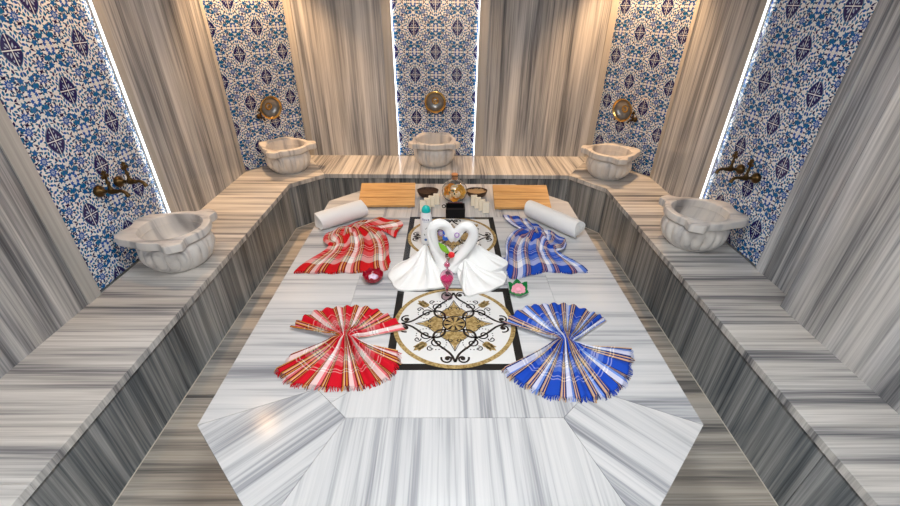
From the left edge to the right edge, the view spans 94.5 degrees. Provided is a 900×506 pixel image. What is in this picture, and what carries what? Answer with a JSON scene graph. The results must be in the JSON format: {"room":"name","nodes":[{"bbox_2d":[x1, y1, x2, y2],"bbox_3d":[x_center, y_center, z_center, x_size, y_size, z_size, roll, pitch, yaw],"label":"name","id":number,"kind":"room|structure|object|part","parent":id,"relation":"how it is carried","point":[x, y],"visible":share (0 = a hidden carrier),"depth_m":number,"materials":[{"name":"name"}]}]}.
{"room":"spa","nodes":[
{"label":"spa","id":0,"kind":"room"},
{"bbox_2d":[0,0,242,377],"bbox_3d":[-1.847,-0.015,1.050,0.125,2.350,5.240,0,31,-1],"label":"wall","id":1,"kind":"structure","parent":0,"point":[60,92],"depth_m":2.09,"materials":[{"name":"blue tile"}]},
{"bbox_3d":[-1.806,-0.236,1.011,0.045,1.930,1.296,0,31,-1],"label":"marble panel","id":2,"kind":"part","parent":1,"relation":"part of","materials":[{"name":"grey stone"}]},
{"bbox_2d":[0,101,101,303],"bbox_3d":[-1.807,-0.594,1.605,0.050,1.930,0.088,0,31,-1],"label":"trim","id":3,"kind":"structure","parent":1,"relation":"attached to","point":[11,144],"depth_m":1.83,"materials":[{"name":"beige stone"}]},
{"bbox_3d":[-1.816,-0.796,1.939,0.016,1.930,0.694,0,31,-1],"label":"tile panel","id":4,"kind":"part","parent":1,"relation":"part of","materials":[{"name":"blue tile"}]},
{"bbox_2d":[93,170,130,196],"bbox_3d":[-1.731,-0.351,2.119,0.160,0.143,0.062,0,31,-1],"label":"tap","id":5,"kind":"object","parent":1,"relation":"attached to","point":[99,191],"visible":1,"depth_m":2.12,"materials":[{"name":"brown metal"}]},
{"bbox_3d":[-1.739,-0.388,2.096,0.016,0.057,0.053,0,31,-1],"label":"handle","id":6,"kind":"part","parent":5,"relation":"part of","materials":[{"name":"brown metal"}]},
{"bbox_3d":[-1.740,-0.344,2.123,0.027,0.051,0.028,0,31,-1],"label":"valve stem","id":7,"kind":"part","parent":5,"relation":"part of","materials":[{"name":"brown metal"}]},
{"bbox_3d":[-1.714,-0.310,2.143,0.126,0.048,0.032,0,31,-1],"label":"spout","id":8,"kind":"part","parent":5,"relation":"part of","materials":[{"name":"brown metal"}]},
{"bbox_2d":[86,0,175,212],"bbox_3d":[-1.813,-0.991,2.262,0.050,1.930,0.060,0,31,-1],"label":"trim","id":9,"kind":"structure","parent":1,"relation":"attached to","point":[95,7],"depth_m":2.33,"materials":[{"name":"beige stone"}]},
{"bbox_2d":[113,161,148,186],"bbox_3d":[-1.732,-0.423,2.247,0.160,0.143,0.062,0,31,-1],"label":"tap","id":10,"kind":"object","parent":1,"relation":"attached to","point":[118,181],"visible":1,"depth_m":2.25,"materials":[{"name":"brown metal"}]},
{"bbox_3d":[-1.740,-0.461,2.224,0.016,0.057,0.053,0,31,-1],"label":"handle","id":11,"kind":"part","parent":10,"relation":"part of","materials":[{"name":"brown metal"}]},
{"bbox_3d":[-1.741,-0.417,2.250,0.027,0.051,0.028,0,31,-1],"label":"valve stem","id":12,"kind":"part","parent":10,"relation":"part of","materials":[{"name":"brown metal"}]},
{"bbox_3d":[-1.715,-0.382,2.271,0.126,0.048,0.032,0,31,-1],"label":"spout","id":13,"kind":"part","parent":10,"relation":"part of","materials":[{"name":"brown metal"}]},
{"bbox_3d":[-1.820,-1.263,2.713,0.045,1.930,0.992,0,31,-1],"label":"marble panel","id":14,"kind":"part","parent":1,"relation":"part of","materials":[{"name":"grey stone"}]},
{"bbox_2d":[198,0,245,173],"bbox_3d":[-1.822,-1.533,3.161,0.050,1.930,0.052,0,31,-1],"label":"trim","id":15,"kind":"structure","parent":1,"relation":"attached to","point":[200,2],"depth_m":3.28,"materials":[{"name":"beige stone"}]},
{"bbox_2d":[202,0,305,170],"bbox_3d":[-1.647,-1.514,3.539,0.108,2.350,0.675,25,39,34],"label":"wall","id":16,"kind":"structure","parent":0,"point":[250,39],"depth_m":3.48,"materials":[{"name":"blue tile"}]},
{"bbox_2d":[256,108,265,120],"bbox_3d":[-1.623,-1.192,3.573,0.112,0.100,0.043,25,39,34],"label":"tap","id":17,"kind":"object","parent":16,"relation":"attached to","point":[259,116],"visible":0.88,"depth_m":3.58,"materials":[{"name":"brown metal"}]},
{"bbox_2d":[260,96,281,118],"bbox_3d":[-1.541,-1.247,3.563,0.075,0.194,0.194,26,39,35],"label":"brass bowl","id":18,"kind":"object","parent":17,"relation":"on","point":[270,106],"visible":1,"depth_m":3.58,"materials":[{"name":"brown metal"}]},
{"bbox_2d":[114,196,776,505],"bbox_3d":[-0.024,0.905,1.947,3.900,0.120,6.000,0,31,-1],"label":"floor","id":19,"kind":"structure","parent":0,"point":[180,469],"depth_m":1.86,"materials":[{"name":"grey stone"}]},
{"bbox_2d":[0,155,899,505],"bbox_3d":[-0.014,0.657,1.834,3.562,0.420,5.566,0,31,-1],"label":"bench","id":20,"kind":"object","parent":19,"relation":"on","point":[80,414],"visible":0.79,"depth_m":1.93,"materials":[{"name":"beige stone"}]},
{"bbox_3d":[-1.543,1.330,0.320,0.477,0.035,2.301,0,31,-1],"label":"seat","id":21,"kind":"part","parent":20,"relation":"part of","materials":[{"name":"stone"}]},
{"bbox_3d":[-1.448,-0.107,2.705,0.707,0.035,3.263,0,31,-1],"label":"seat","id":22,"kind":"part","parent":20,"relation":"part of","materials":[{"name":"stone"}]},
{"bbox_2d":[114,209,217,272],"bbox_3d":[-1.566,-0.051,2.355,0.437,0.229,0.463,0,31,-1],"label":"basin","id":23,"kind":"object","parent":20,"relation":"on","point":[173,242],"visible":1,"depth_m":2.28,"materials":[{"name":"white stone"}]},
{"bbox_3d":[-1.545,-0.032,2.367,0.378,0.185,0.383,0,31,-1],"label":"bowl","id":24,"kind":"part","parent":23,"relation":"part of","materials":[{"name":"stone"}]},
{"bbox_2d":[259,137,315,173],"bbox_3d":[-1.447,-0.856,3.692,0.437,0.229,0.463,25,39,34],"label":"basin","id":25,"kind":"object","parent":20,"relation":"on","point":[284,155],"visible":1,"depth_m":3.59,"materials":[{"name":"white stone"}]},
{"bbox_3d":[-1.431,-0.830,3.692,0.378,0.185,0.383,25,39,34],"label":"bowl","id":26,"kind":"part","parent":25,"relation":"part of","materials":[{"name":"stone"}]},
{"bbox_2d":[408,132,459,167],"bbox_3d":[-0.146,-0.953,3.874,0.463,0.229,0.437,0,31,-1],"label":"basin","id":27,"kind":"object","parent":20,"relation":"on","point":[432,150],"visible":1,"depth_m":3.74,"materials":[{"name":"white stone"}]},
{"bbox_3d":[-0.146,-0.923,3.868,0.383,0.185,0.378,0,31,-1],"label":"bowl","id":28,"kind":"part","parent":27,"relation":"part of","materials":[{"name":"stone"}]},
{"bbox_3d":[0.001,-0.809,3.893,2.779,0.035,0.525,0,31,-1],"label":"seat","id":29,"kind":"part","parent":20,"relation":"part of","materials":[{"name":"stone"}]},
{"bbox_2d":[580,143,640,180],"bbox_3d":[1.397,-0.788,3.626,0.437,0.229,0.463,-18,36,-28],"label":"basin","id":30,"kind":"object","parent":20,"relation":"on","point":[605,161],"visible":1,"depth_m":3.52,"materials":[{"name":"white stone"}]},
{"bbox_3d":[1.379,-0.763,3.627,0.378,0.185,0.383,-18,36,-28],"label":"bowl","id":31,"kind":"part","parent":30,"relation":"part of","materials":[{"name":"stone"}]},
{"bbox_2d":[659,195,748,251],"bbox_3d":[1.546,-0.167,2.598,0.437,0.229,0.463,0,31,-1],"label":"basin","id":32,"kind":"object","parent":20,"relation":"on","point":[691,224],"visible":1,"depth_m":2.52,"materials":[{"name":"white stone"}]},
{"bbox_3d":[1.525,-0.148,2.610,0.378,0.185,0.383,0,31,-1],"label":"bowl","id":33,"kind":"part","parent":32,"relation":"part of","materials":[{"name":"stone"}]},
{"bbox_3d":[1.409,-0.148,2.821,0.701,0.035,3.063,0,31,-1],"label":"seat","id":34,"kind":"part","parent":20,"relation":"part of","materials":[{"name":"stone"}]},
{"bbox_3d":[1.545,1.289,0.439,0.470,0.035,2.501,0,31,-1],"label":"seat","id":35,"kind":"part","parent":20,"relation":"part of","materials":[{"name":"stone"}]},
{"bbox_2d":[197,184,702,505],"bbox_3d":[-0.002,0.314,2.339,1.726,0.487,2.536,0,31,-1],"label":"platform","id":36,"kind":"object","parent":19,"relation":"on","point":[450,428],"visible":0.71,"depth_m":1.47,"materials":[{"name":"white stone"}]},
{"bbox_2d":[274,305,406,391],"bbox_3d":[-0.442,0.364,1.735,0.516,0.046,0.510,0,31,-1],"label":"checked cloth","id":37,"kind":"object","parent":36,"relation":"on","point":[341,360],"visible":1,"depth_m":1.67,"materials":[{"name":"red fabric"}]},
{"bbox_2d":[314,200,367,229],"bbox_3d":[-0.700,-0.250,2.675,0.338,0.111,0.111,-23,38,-33],"label":"rolled towel","id":38,"kind":"object","parent":36,"relation":"on","point":[331,217],"visible":1,"depth_m":2.63,"materials":[{"name":"white fabric"}]},
{"bbox_2d":[294,217,402,273],"bbox_3d":[-0.563,-0.090,2.450,0.527,0.083,0.653,0,31,-1],"label":"checked cloth","id":39,"kind":"object","parent":36,"relation":"on","point":[362,245],"visible":0.96,"depth_m":2.38,"materials":[{"name":"red fabric"}]},
{"bbox_2d":[362,268,382,283],"bbox_3d":[-0.395,0.121,2.139,0.106,0.048,0.106,0,31,-1],"label":"bowl","id":40,"kind":"object","parent":36,"relation":"on","point":[372,276],"visible":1,"depth_m":2.14,"materials":[{"name":"red glass"}]},
{"bbox_2d":[359,183,414,207],"bbox_3d":[-0.444,-0.410,2.967,0.390,0.102,0.233,-1,31,-2],"label":"wooden board","id":41,"kind":"object","parent":36,"relation":"on","point":[371,194],"visible":0.9,"depth_m":2.95,"materials":[{"name":"brown wood"}]},
{"bbox_2d":[388,219,453,291],"bbox_3d":[-0.148,-0.018,2.131,0.352,0.297,0.328,0,31,-1],"label":"swan","id":42,"kind":"object","parent":36,"relation":"on","point":[422,271],"visible":0.94,"depth_m":2.14,"materials":[{"name":"white fabric"}]},
{"bbox_2d":[443,231,448,256],"bbox_3d":[-0.022,-0.017,2.174,0.034,0.237,0.022,0,31,-1],"label":"bow tie","id":43,"kind":"object","parent":42,"relation":"attached to","point":[445,238],"visible":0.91,"depth_m":2.14,"materials":[{"name":"blue fabric"}]},
{"bbox_2d":[420,200,425,211],"bbox_3d":[-0.184,-0.322,2.843,0.043,0.079,0.022,5,31,8],"label":"soap bar","id":44,"kind":"object","parent":36,"relation":"on","point":[422,202],"visible":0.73,"depth_m":2.83,"materials":[{"name":"beige wax"}]},
{"bbox_2d":[420,205,431,243],"bbox_3d":[-0.138,-0.166,2.427,0.071,0.246,0.049,0,31,-1],"label":"lotion bottle","id":45,"kind":"object","parent":36,"relation":"on","point":[426,218],"visible":0.86,"depth_m":2.40,"materials":[{"name":"white plastic"}]},
{"bbox_2d":[424,198,430,208],"bbox_3d":[-0.157,-0.342,2.878,0.043,0.079,0.022,6,31,9],"label":"soap bar","id":46,"kind":"object","parent":36,"relation":"on","point":[428,200],"visible":0.73,"depth_m":2.86,"materials":[{"name":"beige"}]},
{"bbox_2d":[417,187,438,197],"bbox_3d":[-0.163,-0.435,3.056,0.159,0.056,0.126,0,31,-1],"label":"bowl","id":47,"kind":"object","parent":36,"relation":"on","point":[424,192],"visible":0.83,"depth_m":3.06,"materials":[{"name":"brown wood"}]},
{"bbox_2d":[428,195,434,206],"bbox_3d":[-0.128,-0.362,2.911,0.043,0.079,0.022,5,31,7],"label":"soap bar","id":48,"kind":"object","parent":36,"relation":"on","point":[429,196],"visible":0.77,"depth_m":2.90,"materials":[{"name":"beige wax"}]},
{"bbox_2d":[433,193,439,204],"bbox_3d":[-0.096,-0.381,2.943,0.043,0.079,0.022,6,32,9],"label":"soap bar","id":49,"kind":"object","parent":36,"relation":"on","point":[437,196],"visible":0.77,"depth_m":2.93,"materials":[{"name":"beige"}]},
{"bbox_2d":[440,258,453,300],"bbox_3d":[-0.014,0.121,1.974,0.068,0.224,0.068,0,31,-1],"label":"bottle","id":50,"kind":"object","parent":36,"relation":"on","point":[446,276],"visible":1,"depth_m":1.95,"materials":[{"name":"pink glass"}]},
{"bbox_3d":[0.013,-0.087,2.564,0.556,0.032,0.550,0,31,-1],"label":"inlay panel","id":51,"kind":"part","parent":36,"relation":"part of","materials":[{"name":"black stone"}]},
{"bbox_2d":[442,202,464,218],"bbox_3d":[0.022,-0.288,2.803,0.155,0.069,0.112,0,31,-1],"label":"box","id":52,"kind":"object","parent":36,"relation":"on","point":[453,209],"visible":1,"depth_m":2.77,"materials":[{"name":"black paint"}]},
{"bbox_2d":[442,173,466,201],"bbox_3d":[0.033,-0.474,2.984,0.186,0.202,0.186,-19,36,-29],"label":"bottle","id":53,"kind":"object","parent":52,"relation":"on","point":[454,189],"visible":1,"depth_m":2.93,"materials":[{"name":"orange glass"}]},
{"bbox_3d":[0.019,0.330,1.873,0.556,0.032,0.546,0,31,-1],"label":"inlay panel","id":54,"kind":"part","parent":36,"relation":"part of","materials":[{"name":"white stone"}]},
{"bbox_2d":[471,195,476,205],"bbox_3d":[0.168,-0.369,2.928,0.043,0.079,0.022,-4,31,-7],"label":"soap bar","id":55,"kind":"object","parent":36,"relation":"on","point":[472,196],"visible":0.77,"depth_m":2.91,"materials":[{"name":"beige"}]},
{"bbox_2d":[467,187,486,197],"bbox_3d":[0.195,-0.434,3.059,0.159,0.056,0.126,0,31,-1],"label":"bowl","id":56,"kind":"object","parent":36,"relation":"on","point":[480,192],"visible":0.83,"depth_m":3.07,"materials":[{"name":"brown wood"}]},
{"bbox_2d":[474,197,480,208],"bbox_3d":[0.192,-0.349,2.895,0.043,0.079,0.022,-3,31,-6],"label":"soap bar","id":57,"kind":"object","parent":36,"relation":"on","point":[476,200],"visible":0.77,"depth_m":2.88,"materials":[{"name":"beige wax"}]},
{"bbox_2d":[448,221,507,296],"bbox_3d":[0.166,-0.004,2.137,0.332,0.295,0.319,-14,34,-23],"label":"swan","id":58,"kind":"object","parent":36,"relation":"on","point":[478,270],"visible":0.96,"depth_m":2.15,"materials":[{"name":"white fabric"}]},
{"bbox_2d":[438,242,454,261],"bbox_3d":[-0.018,0.006,2.156,0.085,0.140,0.035,0,31,-1],"label":"rose","id":59,"kind":"object","parent":58,"relation":"on","point":[443,248],"visible":0.99,"depth_m":2.14,"materials":[{"name":"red plant"}]},
{"bbox_2d":[478,199,484,210],"bbox_3d":[0.218,-0.330,2.863,0.043,0.079,0.022,-4,31,-7],"label":"soap bar","id":60,"kind":"object","parent":36,"relation":"on","point":[480,200],"visible":0.73,"depth_m":2.85,"materials":[{"name":"beige wax"}]},
{"bbox_2d":[482,201,488,212],"bbox_3d":[0.243,-0.310,2.831,0.043,0.079,0.022,-4,31,-8],"label":"soap bar","id":61,"kind":"object","parent":36,"relation":"on","point":[485,205],"visible":1,"depth_m":2.82,"materials":[{"name":"beige wax"}]},
{"bbox_2d":[508,279,528,295],"bbox_3d":[0.338,0.177,2.058,0.098,0.062,0.112,0,31,-1],"label":"flower","id":62,"kind":"object","parent":36,"relation":"on","point":[516,288],"visible":1,"depth_m":2.05,"materials":[{"name":"green paint"}]},
{"bbox_2d":[511,283,524,293],"bbox_3d":[0.336,0.182,2.049,0.069,0.062,0.040,0,31,-1],"label":"candle","id":63,"kind":"object","parent":62,"relation":"on","point":[518,288],"depth_m":2.05,"materials":[{"name":"pink wax"}]},
{"bbox_2d":[492,185,550,209],"bbox_3d":[0.504,-0.393,2.954,0.390,0.102,0.233,0,31,0],"label":"wooden board","id":64,"kind":"object","parent":36,"relation":"on","point":[505,196],"visible":0.93,"depth_m":2.95,"materials":[{"name":"brown wood"}]},
{"bbox_2d":[503,215,587,278],"bbox_3d":[0.516,-0.092,2.471,0.437,0.082,0.759,0,31,-1],"label":"checked cloth","id":65,"kind":"object","parent":36,"relation":"on","point":[531,249],"visible":0.98,"depth_m":2.37,"materials":[{"name":"blue fabric"}]},
{"bbox_2d":[524,200,584,237],"bbox_3d":[0.656,-0.223,2.656,0.108,0.108,0.419,-22,38,-33],"label":"rolled towel","id":66,"kind":"object","parent":36,"relation":"on","point":[557,220],"visible":1,"depth_m":2.60,"materials":[{"name":"white fabric"}]},
{"bbox_2d":[501,302,634,403],"bbox_3d":[0.480,0.374,1.730,0.563,0.048,0.573,0,31,-1],"label":"checked cloth","id":67,"kind":"object","parent":36,"relation":"on","point":[566,368],"visible":1,"depth_m":1.66,"materials":[{"name":"blue fabric"}]},
{"bbox_2d":[290,0,611,193],"bbox_3d":[0.005,-1.638,3.773,2.781,2.350,0.125,0,31,-1],"label":"wall","id":68,"kind":"structure","parent":0,"point":[544,57],"depth_m":3.71,"materials":[{"name":"beige stone"}]},
{"bbox_2d":[282,0,314,154],"bbox_3d":[-1.353,-1.801,3.614,0.061,1.930,0.050,0,31,-1],"label":"trim","id":69,"kind":"structure","parent":68,"relation":"attached to","point":[286,3],"depth_m":3.69,"materials":[{"name":"beige stone"}]},
{"bbox_3d":[-0.949,-1.800,3.620,0.744,1.930,0.045,0,31,-1],"label":"marble panel","id":70,"kind":"part","parent":68,"relation":"part of","materials":[{"name":"grey stone"}]},
{"bbox_2d":[380,0,399,155],"bbox_3d":[-0.533,-1.797,3.621,0.087,1.930,0.050,0,31,-1],"label":"trim","id":71,"kind":"structure","parent":68,"relation":"attached to","point":[386,8],"depth_m":3.71,"materials":[{"name":"beige stone"}]},
{"bbox_3d":[-0.124,-1.799,3.631,0.730,1.930,0.016,0,31,-1],"label":"tile panel","id":72,"kind":"part","parent":68,"relation":"part of","materials":[{"name":"blue tile"}]},
{"bbox_2d":[474,0,489,155],"bbox_3d":[0.284,-1.794,3.630,0.087,1.930,0.050,0,31,-1],"label":"trim","id":73,"kind":"structure","parent":68,"relation":"attached to","point":[484,5],"depth_m":3.72,"materials":[{"name":"beige stone"}]},
{"bbox_3d":[0.833,-1.794,3.639,1.009,1.930,0.045,0,31,-1],"label":"marble panel","id":74,"kind":"part","parent":68,"relation":"part of","materials":[{"name":"grey stone"}]},
{"bbox_2d":[584,0,619,156],"bbox_3d":[1.368,-1.792,3.643,0.059,1.930,0.050,0,31,-1],"label":"trim","id":75,"kind":"structure","parent":68,"relation":"attached to","point":[615,3],"depth_m":3.71,"materials":[{"name":"beige stone"}]},
{"bbox_3d":[-0.202,-1.347,3.827,0.043,0.100,0.111,0,31,-1],"label":"tap","id":76,"kind":"object","parent":68,"relation":"attached to","visible":0},
{"bbox_2d":[424,91,445,112],"bbox_3d":[-0.133,-1.367,3.760,0.194,0.194,0.075,0,31,-1],"label":"brass bowl","id":77,"kind":"object","parent":76,"relation":"on","point":[435,101],"visible":1,"depth_m":3.77,"materials":[{"name":"brown metal"}]},
{"bbox_2d":[593,0,696,176],"bbox_3d":[1.637,-1.477,3.532,0.108,2.350,0.700,-18,36,-28],"label":"wall","id":78,"kind":"structure","parent":0,"point":[650,36],"depth_m":3.47,"materials":[{"name":"blue tile"}]},
{"bbox_2d":[627,111,637,123],"bbox_3d":[1.573,-1.173,3.590,0.112,0.100,0.043,-18,36,-28],"label":"tap","id":79,"kind":"object","parent":78,"relation":"attached to","point":[634,119],"visible":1,"depth_m":3.60,"materials":[{"name":"brown metal"}]},
{"bbox_3d":[1.498,-1.232,3.687,0.112,0.100,0.043,-18,36,-28],"label":"tap","id":80,"kind":"object","parent":78,"relation":"attached to","visible":0},
{"bbox_2d":[612,98,631,121],"bbox_3d":[1.496,-1.234,3.589,0.075,0.194,0.194,-18,36,-28],"label":"brass bowl","id":81,"kind":"object","parent":80,"relation":"on","point":[622,108],"visible":1,"depth_m":3.61,"materials":[{"name":"brown metal"}]},
{"bbox_2d":[653,0,899,293],"bbox_3d":[1.840,-0.007,1.097,0.125,2.350,5.260,0,31,-1],"label":"wall","id":82,"kind":"structure","parent":0,"point":[804,50],"depth_m":2.27,"materials":[{"name":"beige stone"}]},
{"bbox_2d":[649,0,700,178],"bbox_3d":[1.782,-1.479,3.131,0.050,1.930,0.053,0,31,-1],"label":"trim","id":83,"kind":"structure","parent":82,"relation":"attached to","point":[698,2],"depth_m":3.23,"materials":[{"name":"beige stone"}]},
{"bbox_3d":[1.786,-1.294,2.825,0.045,1.930,0.659,0,31,-1],"label":"marble panel","id":84,"kind":"part","parent":82,"relation":"part of","materials":[{"name":"grey stone"}]},
{"bbox_2d":[714,151,744,173],"bbox_3d":[1.701,-0.546,2.517,0.160,0.143,0.062,0,31,-1],"label":"tap","id":85,"kind":"object","parent":82,"relation":"attached to","point":[739,169],"visible":1,"depth_m":2.52,"materials":[{"name":"brown metal"}]},
{"bbox_3d":[1.683,-0.505,2.542,0.126,0.048,0.032,0,31,-1],"label":"spout","id":86,"kind":"part","parent":85,"relation":"part of","materials":[{"name":"brown metal"}]},
{"bbox_3d":[1.710,-0.583,2.495,0.016,0.057,0.053,0,31,-1],"label":"handle","id":87,"kind":"part","parent":85,"relation":"part of","materials":[{"name":"brown metal"}]},
{"bbox_2d":[695,0,771,198],"bbox_3d":[1.785,-1.109,2.517,0.050,1.930,0.058,0,31,-1],"label":"trim","id":88,"kind":"structure","parent":82,"relation":"attached to","point":[764,7],"depth_m":2.58,"materials":[{"name":"beige stone"}]},
{"bbox_2d":[728,159,760,183],"bbox_3d":[1.702,-0.468,2.389,0.160,0.143,0.062,0,31,-1],"label":"tap","id":89,"kind":"object","parent":82,"relation":"attached to","point":[755,178],"visible":1,"depth_m":2.40,"materials":[{"name":"brown metal"}]},
{"bbox_3d":[1.684,-0.427,2.413,0.126,0.048,0.032,0,31,-1],"label":"spout","id":90,"kind":"part","parent":89,"relation":"part of","materials":[{"name":"brown metal"}]},
{"bbox_3d":[1.710,-0.461,2.393,0.027,0.051,0.028,0,31,-1],"label":"valve stem","id":91,"kind":"part","parent":89,"relation":"part of","materials":[{"name":"brown metal"}]},
{"bbox_3d":[1.711,-0.505,2.366,0.016,0.057,0.053,0,31,-1],"label":"handle","id":92,"kind":"part","parent":89,"relation":"part of","materials":[{"name":"brown metal"}]},
{"bbox_3d":[1.794,-0.915,2.196,0.016,1.930,0.691,0,31,-1],"label":"tile panel","id":93,"kind":"part","parent":82,"relation":"part of","materials":[{"name":"blue tile"}]},
{"bbox_2d":[755,0,893,273],"bbox_3d":[1.791,-0.721,1.875,0.050,1.930,0.060,0,31,-1],"label":"trim","id":94,"kind":"structure","parent":82,"relation":"attached to","point":[882,8],"depth_m":1.95,"materials":[{"name":"stone"}]},
{"bbox_3d":[1.796,-0.629,1.722,0.045,1.930,0.294,0,31,-1],"label":"marble panel","id":95,"kind":"part","parent":82,"relation":"part of","materials":[{"name":"grey stone"}]},
{"bbox_2d":[780,80,899,414],"bbox_3d":[1.728,-0.210,1.025,0.099,1.930,1.348,0,31,-1],"label":"wall panel","id":96,"kind":"object","parent":82,"relation":"attached to","point":[845,292],"depth_m":1.68,"materials":[{"name":"stone"}]}
]}

